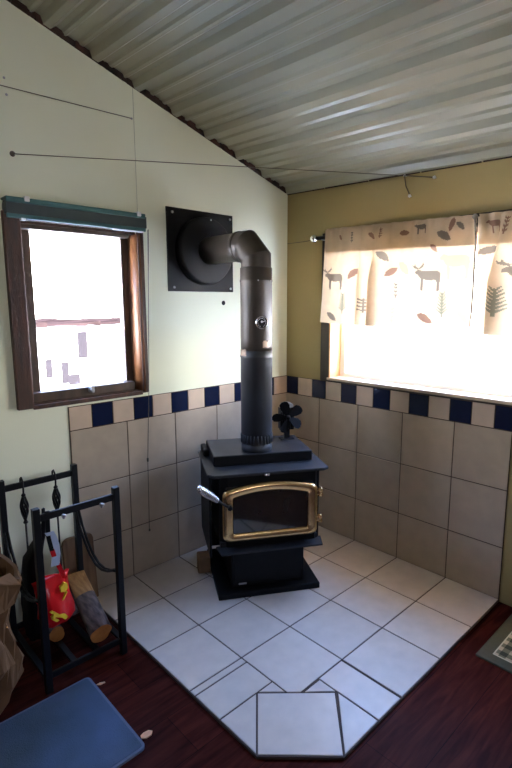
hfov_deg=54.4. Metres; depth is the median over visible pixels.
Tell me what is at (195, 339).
wall
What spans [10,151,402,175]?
clothesline
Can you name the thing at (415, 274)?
valance curtain
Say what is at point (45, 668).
rack
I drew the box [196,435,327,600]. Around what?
wood stove
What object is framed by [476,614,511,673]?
floor mat
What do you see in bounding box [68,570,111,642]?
log
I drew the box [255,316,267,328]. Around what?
thermometer
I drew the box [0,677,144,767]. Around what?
floor mat
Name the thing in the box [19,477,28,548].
tool
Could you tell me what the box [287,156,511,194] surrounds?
trim
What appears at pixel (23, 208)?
roller shade
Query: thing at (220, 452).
cooktop
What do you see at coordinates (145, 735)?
chip
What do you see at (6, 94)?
wire
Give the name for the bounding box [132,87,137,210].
trim
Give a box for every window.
[1,210,148,410]
[320,209,511,406]
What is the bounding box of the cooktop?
[206,435,311,466]
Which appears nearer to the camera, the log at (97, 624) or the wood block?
the log at (97, 624)
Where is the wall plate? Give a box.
[165,206,232,291]
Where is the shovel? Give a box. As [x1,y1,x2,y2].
[21,508,45,640]
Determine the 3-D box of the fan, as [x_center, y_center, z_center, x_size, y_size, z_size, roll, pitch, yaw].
[0.172,0.208,2.882,0.179,0.230,0.090,-2,9,-12]
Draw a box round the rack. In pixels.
[0,463,126,694]
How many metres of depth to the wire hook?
2.64 m
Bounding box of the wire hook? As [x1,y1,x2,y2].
[403,174,435,197]
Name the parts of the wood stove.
handle, plate, plate, door, door frame, door glass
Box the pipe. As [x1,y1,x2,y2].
[199,230,272,452]
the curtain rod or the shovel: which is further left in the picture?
the shovel
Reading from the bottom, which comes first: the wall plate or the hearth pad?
the hearth pad
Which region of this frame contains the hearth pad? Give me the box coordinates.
[97,525,498,759]
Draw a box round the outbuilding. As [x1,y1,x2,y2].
[36,317,122,389]
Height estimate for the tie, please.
0.526 m
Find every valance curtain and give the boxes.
[320,215,474,333]
[472,211,511,336]
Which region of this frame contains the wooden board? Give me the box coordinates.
[61,532,98,596]
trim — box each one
[10,0,285,192]
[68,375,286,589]
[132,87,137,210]
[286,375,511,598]
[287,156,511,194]
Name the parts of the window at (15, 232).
sash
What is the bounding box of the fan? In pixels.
[272,401,302,439]
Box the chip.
[141,730,151,738]
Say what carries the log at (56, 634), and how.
on the rack
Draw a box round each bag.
[0,547,23,713]
[32,511,74,627]
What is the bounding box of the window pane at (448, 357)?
[348,324,511,391]
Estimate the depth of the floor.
1.86 m
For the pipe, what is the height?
1.156 m
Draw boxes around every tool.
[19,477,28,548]
[51,469,61,565]
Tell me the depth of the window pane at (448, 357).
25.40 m
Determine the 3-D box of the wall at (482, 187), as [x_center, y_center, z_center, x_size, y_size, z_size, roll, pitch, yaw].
[1.734,0.126,1.971,0.130,2.346,4.300,-9,13,-43]
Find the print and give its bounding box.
[50,582,67,621]
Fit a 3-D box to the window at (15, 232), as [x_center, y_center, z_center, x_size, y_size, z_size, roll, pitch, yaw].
[-0.879,-0.352,2.467,0.682,0.880,0.156,-9,13,-43]
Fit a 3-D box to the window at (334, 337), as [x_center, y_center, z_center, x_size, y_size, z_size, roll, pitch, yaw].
[1.073,-0.385,2.575,0.160,0.922,1.772,-9,13,-43]
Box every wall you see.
[0,0,287,622]
[287,158,511,606]
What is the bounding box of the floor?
[0,602,511,767]
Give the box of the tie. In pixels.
[469,214,477,327]
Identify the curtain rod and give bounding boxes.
[310,222,477,242]
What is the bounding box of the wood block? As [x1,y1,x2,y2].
[197,550,210,573]
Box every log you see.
[49,624,64,641]
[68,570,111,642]
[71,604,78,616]
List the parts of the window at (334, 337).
sill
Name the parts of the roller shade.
pull cord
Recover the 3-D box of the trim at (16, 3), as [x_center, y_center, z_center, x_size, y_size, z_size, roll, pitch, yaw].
[-1.194,-1.641,1.894,3.803,1.215,0.035,-9,13,-43]
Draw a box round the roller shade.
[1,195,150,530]
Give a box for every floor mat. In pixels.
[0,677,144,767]
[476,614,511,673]
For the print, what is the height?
0.152 m
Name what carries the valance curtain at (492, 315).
hanging from the curtain rod
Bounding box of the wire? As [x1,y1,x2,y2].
[0,76,132,119]
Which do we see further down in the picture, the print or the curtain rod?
the print
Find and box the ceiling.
[18,0,511,193]
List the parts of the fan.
blade, blade, blade, blade, blade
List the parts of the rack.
post, rail, post, floor rail, post, floor rail, rail, post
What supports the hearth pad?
on the floor
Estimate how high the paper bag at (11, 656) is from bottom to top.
0.597 m
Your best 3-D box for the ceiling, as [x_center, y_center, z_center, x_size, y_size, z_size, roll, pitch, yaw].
[0.241,-1.372,0.241,4.049,1.513,4.400,-9,13,-43]
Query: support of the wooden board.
on the hearth pad
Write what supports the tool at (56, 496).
hanging from the rack

